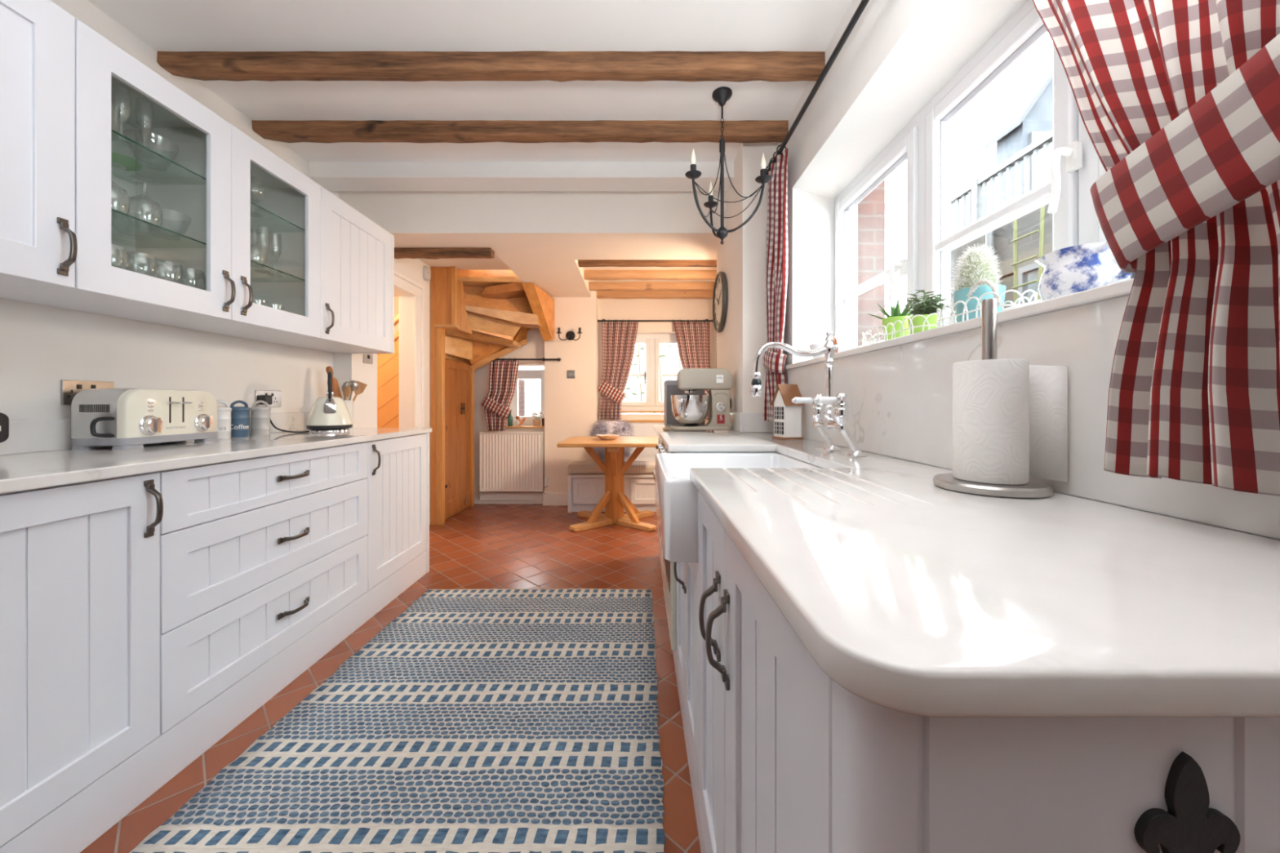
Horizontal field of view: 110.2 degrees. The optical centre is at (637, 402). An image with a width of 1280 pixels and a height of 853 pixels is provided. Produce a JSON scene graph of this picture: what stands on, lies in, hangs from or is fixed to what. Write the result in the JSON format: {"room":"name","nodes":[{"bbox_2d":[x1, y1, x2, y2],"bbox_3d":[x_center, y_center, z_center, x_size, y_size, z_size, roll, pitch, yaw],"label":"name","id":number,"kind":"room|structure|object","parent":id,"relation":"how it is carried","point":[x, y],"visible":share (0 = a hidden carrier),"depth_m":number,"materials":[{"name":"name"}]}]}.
{"room":"kitchen","nodes":[
{"label":"kitchen","id":0,"kind":"room"},
{"bbox_2d":[0,0,450,525],"bbox_3d":[-1.975,-0.215,1.400,0.270,2.600,6.800,0,0,0],"label":"wall","id":1,"kind":"structure","parent":0,"point":[42,346],"depth_m":1.83,"materials":[{"name":"paint"}]},
{"bbox_2d":[0,413,8,442],"bbox_3d":[-1.927,0.075,1.312,0.026,0.092,0.100,0,0,0],"label":"plug adaptor","id":2,"kind":"object","parent":1,"relation":"attached to","point":[4,419],"visible":1,"depth_m":1.35,"materials":[{"name":"black plastic"}]},
{"bbox_2d":[0,0,77,288],"bbox_3d":[-1.750,-0.703,1.006,0.415,0.762,0.499,0,0,0],"label":"upper cabinet","id":3,"kind":"object","parent":1,"relation":"attached to","point":[38,245],"visible":1,"depth_m":1.18,"materials":[{"name":"paint"}]},
{"bbox_2d":[60,379,114,404],"bbox_3d":[-1.954,-0.035,1.590,0.012,0.085,0.150,0,0,0],"label":"wall socket","id":4,"kind":"object","parent":1,"relation":"attached to","point":[68,388],"visible":0.65,"depth_m":1.55,"materials":[{"name":"metal"}]},
{"bbox_2d":[0,18,320,337],"bbox_3d":[-1.750,-0.703,1.743,0.415,0.762,0.971,0,0,0],"label":"upper cabinet","id":5,"kind":"object","parent":1,"relation":"attached to","point":[209,182],"visible":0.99,"depth_m":1.73,"materials":[{"name":"paint"}]},
{"bbox_2d":[122,131,179,169],"bbox_3d":[-1.740,-0.895,1.600,0.139,0.089,0.135,0,0,0],"label":"glass bowl","id":6,"kind":"object","parent":5,"relation":"on","point":[178,149],"visible":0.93,"depth_m":1.62,"materials":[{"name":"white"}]},
{"bbox_2d":[254,390,280,407],"bbox_3d":[-1.954,-0.021,2.365,0.012,0.088,0.160,0,0,0],"label":"wall socket","id":7,"kind":"object","parent":1,"relation":"attached to","point":[276,395],"visible":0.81,"depth_m":2.38,"materials":[{"name":"metal"}]},
{"bbox_2d":[246,186,394,353],"bbox_3d":[-1.750,-0.701,2.562,0.415,0.766,0.666,0,0,0],"label":"upper cabinet","id":8,"kind":"object","parent":1,"relation":"attached to","point":[357,254],"visible":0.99,"depth_m":2.52,"materials":[{"name":"paint"}]},
{"bbox_2d":[363,353,373,364],"bbox_3d":[-1.833,-0.312,3.040,0.012,0.090,0.100,0,0,0],"label":"light switch","id":9,"kind":"object","parent":1,"relation":"attached to","point":[367,357],"visible":0.82,"depth_m":3.03,"materials":[{"name":"metal"}]},
{"bbox_2d":[394,270,424,427],"bbox_3d":[-1.889,0.048,3.450,0.153,2.075,0.700,0,0,0],"label":"trim","id":10,"kind":"structure","parent":1,"relation":"attached to","point":[411,293],"depth_m":3.67,"materials":[{"name":"paint"}]},
{"bbox_2d":[422,266,431,280],"bbox_3d":[-1.819,-1.120,3.860,0.041,0.124,0.072,0,0,0],"label":"sensor","id":11,"kind":"object","parent":1,"relation":"attached to","point":[426,270],"visible":1,"depth_m":3.83,"materials":[{"name":"plastic"}]},
{"bbox_2d":[308,161,733,191],"bbox_3d":[-0.670,-1.394,2.748,2.580,0.102,0.179,0,0,0],"label":"trim","id":12,"kind":"structure","parent":1,"relation":"attached to","point":[331,175],"depth_m":2.66,"materials":[{"name":"paint"}]},
{"bbox_2d":[80,504,700,852],"bbox_3d":[-0.800,1.110,2.000,5.600,0.050,8.000,0,0,0],"label":"floor","id":13,"kind":"structure","parent":0,"point":[480,546],"depth_m":2.64,"materials":[{"name":"tile"}]},
{"bbox_2d":[0,472,163,847],"bbox_3d":[-1.629,0.566,0.956,0.652,0.745,0.598,0,0,0],"label":"base cabinet","id":14,"kind":"object","parent":13,"relation":"on","point":[80,562],"visible":1,"depth_m":1.07,"materials":[{"name":"paint"}]},
{"bbox_2d":[0,427,431,493],"bbox_3d":[-1.637,0.175,1.761,0.635,0.030,2.218,0,0,0],"label":"countertop","id":15,"kind":"structure","parent":14,"relation":"on","point":[34,470],"depth_m":1.37,"materials":[{"name":"white stone"}]},
{"bbox_2d":[71,388,218,450],"bbox_3d":[-1.819,0.055,1.681,0.210,0.210,0.397,0,0,-4],"label":"toaster","id":16,"kind":"object","parent":15,"relation":"on","point":[122,419],"visible":1,"depth_m":1.56,"materials":[{"name":"metal"}]},
{"bbox_2d":[0,412,310,455],"bbox_3d":[-1.950,0.107,1.760,0.020,0.105,2.216,0,0,0],"label":"upstand","id":17,"kind":"object","parent":15,"relation":"on","point":[28,436],"visible":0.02,"depth_m":1.47,"materials":[{"name":"white stone"}]},
{"bbox_2d":[216,400,231,439],"bbox_3d":[-1.885,0.074,2.015,0.080,0.172,0.080,0,0,0],"label":"canister","id":18,"kind":"object","parent":15,"relation":"on","point":[224,413],"visible":0.71,"depth_m":2.00,"materials":[{"name":"white metal"}]},
{"bbox_2d":[230,400,250,437],"bbox_3d":[-1.880,0.074,2.107,0.080,0.172,0.080,0,0,0],"label":"canister","id":19,"kind":"object","parent":15,"relation":"on","point":[240,415],"visible":0.91,"depth_m":2.08,"materials":[{"name":"blue metal"}]},
{"bbox_2d":[250,400,271,435],"bbox_3d":[-1.868,0.074,2.212,0.080,0.172,0.080,0,0,0],"label":"canister","id":20,"kind":"object","parent":15,"relation":"on","point":[260,415],"visible":0.99,"depth_m":2.19,"materials":[{"name":"grey metal"}]},
{"bbox_2d":[258,371,352,433],"bbox_3d":[-1.757,-0.005,2.410,0.390,0.330,0.231,0,0,0],"label":"kettle","id":21,"kind":"object","parent":15,"relation":"on","point":[329,414],"visible":0.87,"depth_m":2.35,"materials":[{"name":"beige metal"}]},
{"bbox_2d":[343,400,354,429],"bbox_3d":[-1.785,0.072,2.700,0.118,0.175,0.118,0,0,0],"label":"jar","id":22,"kind":"object","parent":15,"relation":"on","point":[349,403],"visible":0.3,"depth_m":2.69,"materials":[{"name":"white ceramic"}]},
{"bbox_2d":[325,366,342,398],"bbox_3d":[-1.806,-0.035,2.686,0.134,0.371,0.052,0,0,0],"label":"rolling pin","id":23,"kind":"object","parent":22,"relation":"in","point":[335,388],"visible":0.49,"depth_m":2.67,"materials":[{"name":"brown wood"}]},
{"bbox_2d":[346,380,358,399],"bbox_3d":[-1.755,0.005,2.720,0.098,0.284,0.037,0,0,0],"label":"ladle","id":24,"kind":"object","parent":22,"relation":"in","point":[353,384],"visible":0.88,"depth_m":2.71,"materials":[{"name":"metal"}]},
{"bbox_2d":[352,380,367,402],"bbox_3d":[-1.745,0.006,2.742,0.147,0.284,0.012,0,0,-28],"label":"wooden spatula","id":25,"kind":"object","parent":22,"relation":"in","point":[361,388],"visible":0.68,"depth_m":2.75,"materials":[{"name":"brown wood"}]},
{"bbox_2d":[0,550,426,852],"bbox_3d":[-1.649,1.012,1.748,0.612,0.146,2.181,0,0,0],"label":"plinth","id":26,"kind":"object","parent":13,"relation":"on","point":[73,825],"visible":0.41,"depth_m":1.33,"materials":[{"name":"paint"}]},
{"bbox_2d":[154,442,368,734],"bbox_3d":[-1.629,0.566,1.738,0.652,0.745,0.963,0,0,0],"label":"drawer unit","id":27,"kind":"object","parent":13,"relation":"on","point":[257,553],"visible":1,"depth_m":1.55,"materials":[{"name":"paint"}]},
{"bbox_2d":[377,312,399,427],"bbox_3d":[-2.535,0.086,4.215,0.730,1.999,0.070,0,0,0],"label":"panel","id":28,"kind":"object","parent":13,"relation":"on","point":[388,364],"visible":0.11,"depth_m":4.20,"materials":[{"name":"brown wood"}]},
{"bbox_2d":[364,432,429,590],"bbox_3d":[-1.629,0.639,2.545,0.652,0.892,0.646,0,0,0],"label":"base cabinet","id":29,"kind":"object","parent":13,"relation":"on","point":[398,477],"visible":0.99,"depth_m":2.50,"materials":[{"name":"paint"}]},
{"bbox_2d":[129,588,665,852],"bbox_3d":[-0.569,1.079,1.598,1.304,0.014,1.962,0,0,0],"label":"rug","id":30,"kind":"object","parent":13,"relation":"on","point":[481,720],"visible":1,"depth_m":1.39,"materials":[{"name":"blue fabric"}]},
{"bbox_2d":[430,266,554,524],"bbox_3d":[-1.420,-0.195,4.357,1.086,2.559,0.845,0,0,0],"label":"staircase","id":31,"kind":"structure","parent":13,"relation":"on","point":[477,317],"depth_m":4.15,"materials":[{"name":"brown wood"}]},
{"bbox_2d":[444,358,474,519],"bbox_3d":[-1.762,0.335,4.391,0.055,1.500,0.616,0,0,3],"label":"door","id":32,"kind":"structure","parent":31,"relation":"attached to","point":[459,376],"depth_m":4.36,"materials":[{"name":"brown wood"}]},
{"bbox_2d":[556,436,657,531],"bbox_3d":[-0.210,0.710,4.070,0.910,0.750,0.780,0,0,0],"label":"dining table","id":33,"kind":"object","parent":13,"relation":"on","point":[614,500],"visible":0.97,"depth_m":3.98,"materials":[{"name":"brown wood"}]},
{"bbox_2d":[595,433,619,439],"bbox_3d":[-0.270,0.311,4.050,0.208,0.046,0.208,0,0,22],"label":"bowl","id":34,"kind":"object","parent":33,"relation":"on","point":[606,437],"visible":1,"depth_m":3.99,"materials":[{"name":"ceramic"}]},
{"bbox_2d":[567,420,664,512],"bbox_3d":[-0.095,0.638,4.681,1.190,0.893,0.574,0,0,0],"label":"bench","id":35,"kind":"object","parent":13,"relation":"on","point":[584,491],"visible":0.44,"depth_m":4.43,"materials":[{"name":"paint"}]},
{"bbox_2d":[567,461,655,474],"bbox_3d":[-0.102,0.661,4.553,1.185,0.102,0.317,0,0,0],"label":"seat cushion","id":36,"kind":"object","parent":35,"relation":"on","point":[575,467],"visible":0.43,"depth_m":4.40,"materials":[{"name":"fabric"}]},
{"bbox_2d":[586,417,635,461],"bbox_3d":[-0.277,0.394,4.695,0.533,0.509,0.317,0,0,0],"label":"throw cushion","id":37,"kind":"object","parent":36,"relation":"on","point":[620,428],"visible":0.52,"depth_m":4.67,"materials":[{"name":"purple fur"}]},
{"bbox_2d":[655,435,662,563],"bbox_3d":[0.346,0.588,2.752,0.452,0.794,0.877,0,0,0],"label":"base cabinet","id":38,"kind":"object","parent":13,"relation":"on","point":[660,442],"visible":0.09,"depth_m":2.96,"materials":[{"name":"paint"}]},
{"bbox_2d":[658,542,706,852],"bbox_3d":[0.276,1.036,1.768,0.248,0.098,2.845,0,0,0],"label":"plinth","id":39,"kind":"object","parent":13,"relation":"on","point":[694,787],"visible":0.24,"depth_m":1.29,"materials":[{"name":"paint"}]},
{"bbox_2d":[673,562,697,790],"bbox_3d":[0.430,0.691,1.401,0.639,0.588,0.602,0,0,0],"label":"base cabinet","id":40,"kind":"object","parent":13,"relation":"on","point":[686,574],"visible":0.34,"depth_m":1.33,"materials":[{"name":"paint"}]},
{"bbox_2d":[652,442,777,659],"bbox_3d":[0.324,0.589,2.011,0.498,0.793,0.598,0,0,0],"label":"base cabinet","id":41,"kind":"object","parent":13,"relation":"on","point":[669,583],"visible":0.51,"depth_m":1.76,"materials":[{"name":"paint"}]},
{"bbox_2d":[697,491,1279,852],"bbox_3d":[0.430,0.638,0.690,0.639,0.894,0.817,0,0,0],"label":"base cabinet","id":42,"kind":"object","parent":13,"relation":"on","point":[791,760],"visible":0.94,"depth_m":0.29,"materials":[{"name":"paint"}]},
{"bbox_2d":[653,425,1279,717],"bbox_3d":[0.433,0.175,1.743,0.635,0.030,2.954,0,0,0],"label":"countertop","id":43,"kind":"structure","parent":42,"relation":"on","point":[913,595],"depth_m":0.38,"materials":[{"name":"white stone"}]},
{"bbox_2d":[663,380,705,426],"bbox_3d":[0.312,0.005,3.018,0.255,0.305,0.243,0,0,0],"label":"bin","id":44,"kind":"object","parent":43,"relation":"on","point":[670,387],"visible":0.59,"depth_m":2.90,"materials":[{"name":"grey metal"}]},
{"bbox_2d":[670,368,733,430],"bbox_3d":[0.372,-0.022,2.611,0.356,0.356,0.251,0,0,0],"label":"stand mixer","id":45,"kind":"object","parent":43,"relation":"on","point":[691,411],"visible":1,"depth_m":2.56,"materials":[{"name":"metal"}]},
{"bbox_2d":[671,395,710,426],"bbox_3d":[0.310,0.046,2.611,0.232,0.180,0.251,0,0,0],"label":"bowl","id":46,"kind":"object","parent":45,"relation":"on","point":[689,410],"depth_m":2.53,"materials":[{"name":"silver metal"}]},
{"bbox_2d":[729,411,742,432],"bbox_3d":[0.564,0.107,2.820,0.019,0.105,0.800,0,0,0],"label":"upstand","id":47,"kind":"object","parent":43,"relation":"on","point":[736,418],"visible":0.45,"depth_m":2.50,"materials":[{"name":"white stone"}]},
{"bbox_2d":[655,453,821,562],"bbox_3d":[0.311,0.293,1.402,0.490,0.204,0.602,0,0,0],"label":"sink","id":48,"kind":"object","parent":43,"relation":"in","point":[676,495],"visible":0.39,"depth_m":1.19,"materials":[{"name":"white ceramic"}]},
{"bbox_2d":[742,413,773,432],"bbox_3d":[0.662,0.107,2.428,0.179,0.105,0.020,0,0,0],"label":"upstand","id":49,"kind":"object","parent":43,"relation":"on","point":[752,422],"visible":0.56,"depth_m":2.42,"materials":[{"name":"white stone"}]},
{"bbox_2d":[770,383,804,439],"bbox_3d":[0.668,0.038,1.990,0.100,0.243,0.104,0,0,-17],"label":"house ornament","id":50,"kind":"object","parent":43,"relation":"on","point":[787,414],"visible":0.99,"depth_m":1.96,"materials":[{"name":"paint"}]},
{"bbox_2d":[750,330,866,457],"bbox_3d":[0.523,-0.034,1.412,0.321,0.387,0.243,0,0,0],"label":"mixer tap","id":51,"kind":"object","parent":43,"relation":"on","point":[841,414],"visible":1,"depth_m":1.41,"materials":[{"name":"silver metal"}]},
{"bbox_2d":[933,297,1053,498],"bbox_3d":[0.650,-0.016,0.825,0.174,0.352,0.174,0,0,0],"label":"holder","id":52,"kind":"object","parent":43,"relation":"on","point":[1034,489],"visible":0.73,"depth_m":0.80,"materials":[{"name":"metal"}]},
{"bbox_2d":[952,359,1067,484],"bbox_3d":[0.669,0.033,0.825,0.150,0.218,0.111,0,0,0],"label":"roll","id":53,"kind":"object","parent":52,"relation":"on","point":[1010,416],"visible":1,"depth_m":0.79,"materials":[{"name":"white paper"}]},
{"bbox_2d":[394,296,399,333],"bbox_3d":[-2.730,-0.215,3.800,1.540,2.600,2.800,0,0,0],"label":"wall","id":54,"kind":"structure","parent":0,"point":[396,298],"depth_m":5.10,"materials":[{"name":"paint"}]},
{"bbox_2d":[88,0,852,161],"bbox_3d":[-0.480,-1.485,0.415,3.260,0.100,5.030,0,0,0],"label":"ceiling","id":55,"kind":"structure","parent":0,"point":[165,25],"depth_m":1.79,"materials":[{"name":"paint"}]},
{"bbox_2d":[156,50,825,81],"bbox_3d":[-0.598,-1.399,1.859,2.735,0.082,0.081,0,0,0],"label":"ceiling beam","id":56,"kind":"structure","parent":55,"relation":"attached to","point":[371,65],"depth_m":1.82,"materials":[{"name":"brown wood"}]},
{"bbox_2d":[251,120,788,142],"bbox_3d":[-0.598,-1.401,2.309,2.735,0.078,0.088,0,0,0],"label":"ceiling beam","id":57,"kind":"structure","parent":55,"relation":"attached to","point":[282,131],"depth_m":2.27,"materials":[{"name":"brown wood"}]},
{"bbox_2d":[684,86,771,244],"bbox_3d":[0.403,-1.085,2.106,0.390,0.697,0.367,0,0,0],"label":"chandelier","id":58,"kind":"object","parent":55,"relation":"hanging from","point":[722,95],"visible":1,"depth_m":2.04,"materials":[{"name":"black metal"}]},
{"bbox_2d":[338,191,724,297],"bbox_3d":[-0.505,-1.295,3.825,2.910,0.360,1.790,0,0,0],"label":"wall","id":59,"kind":"structure","parent":0,"point":[541,237],"depth_m":2.93,"materials":[{"name":"paint"}]},
{"bbox_2d":[474,290,598,493],"bbox_3d":[-1.220,-0.215,5.010,1.560,2.600,0.580,0,0,0],"label":"wall","id":60,"kind":"structure","parent":0,"point":[571,405],"depth_m":4.72,"materials":[{"name":"paint"}]},
{"bbox_2d":[478,431,549,500],"bbox_3d":[-1.309,0.676,4.732,0.760,0.732,0.085,0,0,0],"label":"radiator","id":61,"kind":"object","parent":60,"relation":"attached to","point":[510,461],"visible":1,"depth_m":4.70,"materials":[{"name":"metal"}]},
{"bbox_2d":[474,491,567,506],"bbox_3d":[-1.100,1.020,4.747,1.320,0.130,0.105,0,0,0],"label":"baseboard","id":62,"kind":"structure","parent":60,"relation":"attached to","point":[540,497],"depth_m":4.78,"materials":[{"name":"paint"}]},
{"bbox_2d":[491,357,560,361],"bbox_3d":[-1.195,-0.455,4.724,0.782,0.060,0.121,0,0,0],"label":"curtain rod","id":63,"kind":"object","parent":60,"relation":"attached to","point":[509,358],"visible":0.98,"depth_m":4.68,"materials":[{"name":"black metal"}]},
{"bbox_2d":[480,360,519,431],"bbox_3d":[-1.446,-0.074,4.676,0.397,0.742,0.083,0,0,1],"label":"curtain","id":64,"kind":"object","parent":63,"relation":"hanging from","point":[503,375],"visible":1,"depth_m":4.67,"materials":[{"name":"fabric"}]},
{"bbox_2d":[509,369,544,425],"bbox_3d":[-1.218,-0.059,5.043,0.465,0.623,0.075,0,0,0],"label":"window","id":65,"kind":"structure","parent":60,"relation":"in","point":[522,374],"depth_m":5.01,"materials":[{"name":"white wood"}]},
{"bbox_2d":[555,327,582,340],"bbox_3d":[-0.710,-0.715,4.668,0.272,0.133,0.103,0,0,0],"label":"wall light","id":66,"kind":"object","parent":60,"relation":"attached to","point":[570,335],"visible":1,"depth_m":4.67,"materials":[{"name":"black metal"}]},
{"bbox_2d":[394,253,716,296],"bbox_3d":[-1.325,-1.361,3.800,4.550,0.307,2.800,0,0,0],"label":"ceiling","id":67,"kind":"structure","parent":0,"point":[496,263],"depth_m":3.98,"materials":[{"name":"paint"}]},
{"bbox_2d":[394,247,494,258],"bbox_3d":[-1.448,-1.136,3.250,0.785,0.158,0.086,0,0,0],"label":"ceiling beam","id":68,"kind":"structure","parent":67,"relation":"attached to","point":[399,252],"depth_m":3.21,"materials":[{"name":"brown wood"}]},
{"bbox_2d":[577,259,716,266],"bbox_3d":[0.228,-1.175,3.703,1.455,0.081,0.090,0,0,0],"label":"ceiling beam","id":69,"kind":"structure","parent":67,"relation":"attached to","point":[581,263],"depth_m":3.66,"materials":[{"name":"brown wood"}]},
{"bbox_2d":[583,270,716,279],"bbox_3d":[0.228,-1.175,4.103,1.455,0.080,0.091,0,0,0],"label":"ceiling beam","id":70,"kind":"structure","parent":67,"relation":"attached to","point":[588,274],"depth_m":4.06,"materials":[{"name":"brown wood"}]},
{"bbox_2d":[588,281,715,291],"bbox_3d":[0.228,-1.175,4.502,1.455,0.081,0.090,0,0,0],"label":"ceiling beam","id":71,"kind":"structure","parent":67,"relation":"attached to","point":[593,286],"depth_m":4.46,"materials":[{"name":"brown wood"}]},
{"bbox_2d":[596,290,713,298],"bbox_3d":[0.228,-1.175,4.843,1.455,0.081,0.089,0,0,0],"label":"ceiling beam","id":72,"kind":"structure","parent":67,"relation":"attached to","point":[600,294],"depth_m":4.80,"materials":[{"name":"brown wood"}]},
{"bbox_2d":[598,298,715,424],"bbox_3d":[0.278,-0.215,5.135,1.445,2.600,0.330,0,0,0],"label":"wall","id":73,"kind":"structure","parent":0,"point":[608,308],"depth_m":4.97,"materials":[{"name":"paint"}]},
{"bbox_2d":[621,410,663,413],"bbox_3d":[0.230,0.101,5.020,1.060,0.018,0.160,0,0,0],"label":"windowsill","id":74,"kind":"structure","parent":73,"relation":"attached to","point":[622,411],"depth_m":4.94,"materials":[{"name":"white wood"}]},
{"bbox_2d":[621,333,677,410],"bbox_3d":[0.230,-0.347,5.097,1.060,0.885,0.126,0,0,0],"label":"window","id":75,"kind":"structure","parent":73,"relation":"in","point":[651,375],"depth_m":5.10,"materials":[{"name":"white wood"}]},
{"bbox_2d":[597,319,713,323],"bbox_3d":[0.195,-0.900,4.919,1.322,0.060,0.081,0,0,0],"label":"curtain rod","id":76,"kind":"object","parent":73,"relation":"attached to","point":[602,320],"visible":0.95,"depth_m":4.89,"materials":[{"name":"black metal"}]},
{"bbox_2d":[597,321,638,419],"bbox_3d":[-0.221,-0.352,4.893,0.463,1.076,0.085,0,0,0],"label":"curtain","id":77,"kind":"object","parent":76,"relation":"hanging from","point":[619,339],"visible":0.98,"depth_m":4.89,"materials":[{"name":"red fabric"}]},
{"bbox_2d":[673,321,710,419],"bbox_3d":[0.631,-0.352,4.894,0.476,1.076,0.089,0,0,0],"label":"curtain","id":78,"kind":"object","parent":76,"relation":"hanging from","point":[693,339],"visible":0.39,"depth_m":4.89,"materials":[{"name":"fabric"}]},
{"bbox_2d":[716,142,777,413],"bbox_3d":[0.952,-0.215,2.840,0.756,2.600,0.800,0,0,0],"label":"wall","id":79,"kind":"structure","parent":0,"point":[742,256],"depth_m":2.44,"materials":[{"name":"paint"}]},
{"bbox_2d":[712,271,727,333],"bbox_3d":[0.556,-0.681,3.030,0.034,0.406,0.406,0,0,0],"label":"wall clock","id":80,"kind":"object","parent":79,"relation":"attached to","point":[720,289],"visible":1,"depth_m":2.98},
{"bbox_2d":[777,0,1279,540],"bbox_3d":[0.958,-0.215,0.220,0.385,2.600,4.440,0,0,0],"label":"wall","id":81,"kind":"structure","parent":0,"point":[898,55],"depth_m":1.71,"materials":[{"name":"paint"}]},
{"bbox_2d":[765,0,869,174],"bbox_3d":[0.720,-1.236,1.268,0.090,0.062,2.337,0,0,0],"label":"curtain rod","id":82,"kind":"object","parent":81,"relation":"attached to","point":[862,5],"visible":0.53,"depth_m":1.68,"materials":[{"name":"black metal"}]},
{"bbox_2d":[763,147,788,422],"bbox_3d":[0.703,-0.560,2.280,0.083,1.322,0.288,0,0,-2],"label":"curtain","id":83,"kind":"object","parent":82,"relation":"hanging from","point":[777,228],"visible":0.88,"depth_m":2.22,"materials":[{"name":"red fabric"}]},
{"bbox_2d":[1032,0,1279,496],"bbox_3d":[0.686,-0.556,0.500,0.100,1.319,0.768,0,0,-1],"label":"curtain","id":84,"kind":"object","parent":82,"relation":"hanging from","point":[1178,101],"visible":1,"depth_m":0.56,"materials":[{"name":"red fabric"}]},
{"bbox_2d":[857,179,884,346],"bbox_3d":[1.248,-0.315,2.433,0.195,3.600,0.015,0,0,0],"label":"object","id":85,"kind":"structure","parent":81,"relation":"attached to","point":[871,210],"depth_m":2.42,"materials":[{"name":"red brick"}]},
{"bbox_2d":[785,278,1133,369],"bbox_3d":[0.884,-0.175,1.302,0.292,0.021,2.083,0,0,0],"label":"trim","id":86,"kind":"structure","parent":81,"relation":"attached to","point":[1123,288],"depth_m":0.88,"materials":[{"name":"white stone"}]},
{"bbox_2d":[808,342,838,358],"bbox_3d":[0.845,-0.225,2.048,0.124,0.078,0.160,0,0,0],"label":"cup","id":87,"kind":"object","parent":86,"relation":"on","point":[815,346],"visible":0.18,"depth_m":2.00,"materials":[{"name":"ceramic"}]},
{"bbox_2d":[867,297,919,340],"bbox_3d":[0.856,-0.264,1.442,0.160,0.142,0.152,0,0,0],"label":"aloe","id":88,"kind":"object","parent":86,"relation":"on","point":[896,314],"visible":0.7,"depth_m":1.43,"materials":[{"name":"plant"}]},
{"bbox_2d":[881,315,911,340],"bbox_3d":[0.845,-0.234,1.455,0.088,0.082,0.088,0,0,0],"label":"pot","id":89,"kind":"object","parent":86,"relation":"on","point":[889,319],"depth_m":1.42,"materials":[{"name":"ceramic"}]},
{"bbox_2d":[862,312,955,346],"bbox_3d":[0.847,-0.219,1.420,0.121,0.062,0.364,0,0,0],"label":"wire basket","id":90,"kind":"object","parent":86,"relation":"on","point":[864,334],"visible":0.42,"depth_m":1.36,"materials":[{"name":"metal"}]},
{"bbox_2d":[900,289,952,334],"bbox_3d":[0.851,-0.261,1.321,0.119,0.136,0.136,0,0,8],"label":"trailing plant","id":91,"kind":"object","parent":86,"relation":"on","point":[929,306],"visible":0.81,"depth_m":1.29,"materials":[{"name":"green plant"}]},
{"bbox_2d":[951,242,1006,322],"bbox_3d":[0.845,-0.294,1.110,0.109,0.202,0.112,0,0,-32],"label":"potted cactus","id":92,"kind":"object","parent":86,"relation":"on","point":[978,264],"visible":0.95,"depth_m":1.09,"materials":[{"name":"plant"}]},
{"bbox_2d":[953,284,1006,322],"bbox_3d":[0.845,-0.236,1.105,0.104,0.086,0.104,0,0,0],"label":"pot","id":93,"kind":"object","parent":86,"relation":"on","point":[961,293],"depth_m":1.08,"materials":[{"name":"teal ceramic"}]},
{"bbox_2d":[936,278,1037,327],"bbox_3d":[0.847,-0.239,1.095,0.121,0.103,0.224,0,0,0],"label":"wire basket","id":94,"kind":"object","parent":86,"relation":"on","point":[980,282],"visible":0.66,"depth_m":1.04,"materials":[{"name":"metal"}]},
{"bbox_2d":[1035,241,1129,301],"bbox_3d":[0.858,-0.243,0.869,0.116,0.114,0.160,0,0,31],"label":"planter","id":95,"kind":"object","parent":86,"relation":"on","point":[1073,269],"visible":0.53,"depth_m":0.84,"materials":[{"name":"ceramic"}]},
{"bbox_2d":[834,0,1130,352],"bbox_3d":[1.030,-0.620,1.320,0.140,0.910,2.080,0,0,0],"label":"window","id":96,"kind":"structure","parent":81,"relation":"in","point":[1076,165],"depth_m":1.53,"materials":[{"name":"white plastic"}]},
{"bbox_2d":[784,295,1279,539],"bbox_3d":[0.759,-0.002,1.343,0.014,0.324,2.147,0,0,0],"label":"backsplash","id":97,"kind":"structure","parent":81,"relation":"attached to","point":[900,398],"depth_m":0.83,"materials":[{"name":"white stone"}]},
{"bbox_3d":[9.000,1.485,11.000,42.000,0.100,38.000,0,0,0],"label":"ground","id":98,"kind":"structure","parent":0,"visible":0},
{"bbox_2d":[518,379,524,416],"bbox_3d":[-2.375,0.540,7.150,1.050,1.810,0.300,0,0,0],"label":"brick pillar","id":99,"kind":"structure","parent":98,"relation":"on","point":[521,383],"depth_m":7.09,"materials":[{"name":"brick"}]},
{"bbox_2d":[518,343,683,416],"bbox_3d":[-0.750,0.090,8.150,7.500,2.710,0.300,0,0,0],"label":"wall","id":100,"kind":"structure","parent":98,"relation":"on","point":[669,363],"depth_m":8.00,"materials":[{"name":"white paint"}]},
{"bbox_2d":[540,343,680,413],"bbox_3d":[0.021,-0.219,7.178,3.272,3.329,0.830,0,0,0],"label":"shrub","id":101,"kind":"object","parent":98,"relation":"on","point":[638,348],"visible":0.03,"depth_m":7.24,"materials":[{"name":"green plant"}]},
{"bbox_2d":[906,181,1053,320],"bbox_3d":[3.565,-0.068,3.075,1.270,3.025,3.750,0,0,0],"label":"neighbouring building","id":102,"kind":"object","parent":98,"relation":"on","point":[1000,238],"visible":0.1,"depth_m":3.51,"materials":[{"name":"brown stone"}]},
{"bbox_2d":[950,129,1053,235],"bbox_3d":[3.090,-1.829,3.075,0.070,0.492,3.750,0,0,0],"label":"terrace railing","id":103,"kind":"object","parent":102,"relation":"on","point":[976,191],"visible":0.27,"depth_m":3.79,"materials":[{"name":"white wood"}]},
{"bbox_2d":[984,58,1053,208],"bbox_3d":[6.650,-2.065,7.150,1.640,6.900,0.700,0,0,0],"label":"gabled house","id":104,"kind":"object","parent":98,"relation":"on","point":[1029,117],"visible":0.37,"depth_m":6.91,"materials":[{"name":"stone"}]},
{"bbox_2d":[1010,205,1044,303],"bbox_3d":[2.740,0.055,3.150,0.064,2.781,0.244,0,0,0],"label":"trellis","id":105,"kind":"object","parent":98,"relation":"on","point":[1016,238],"visible":0.3,"depth_m":3.13,"materials":[{"name":"paint"}]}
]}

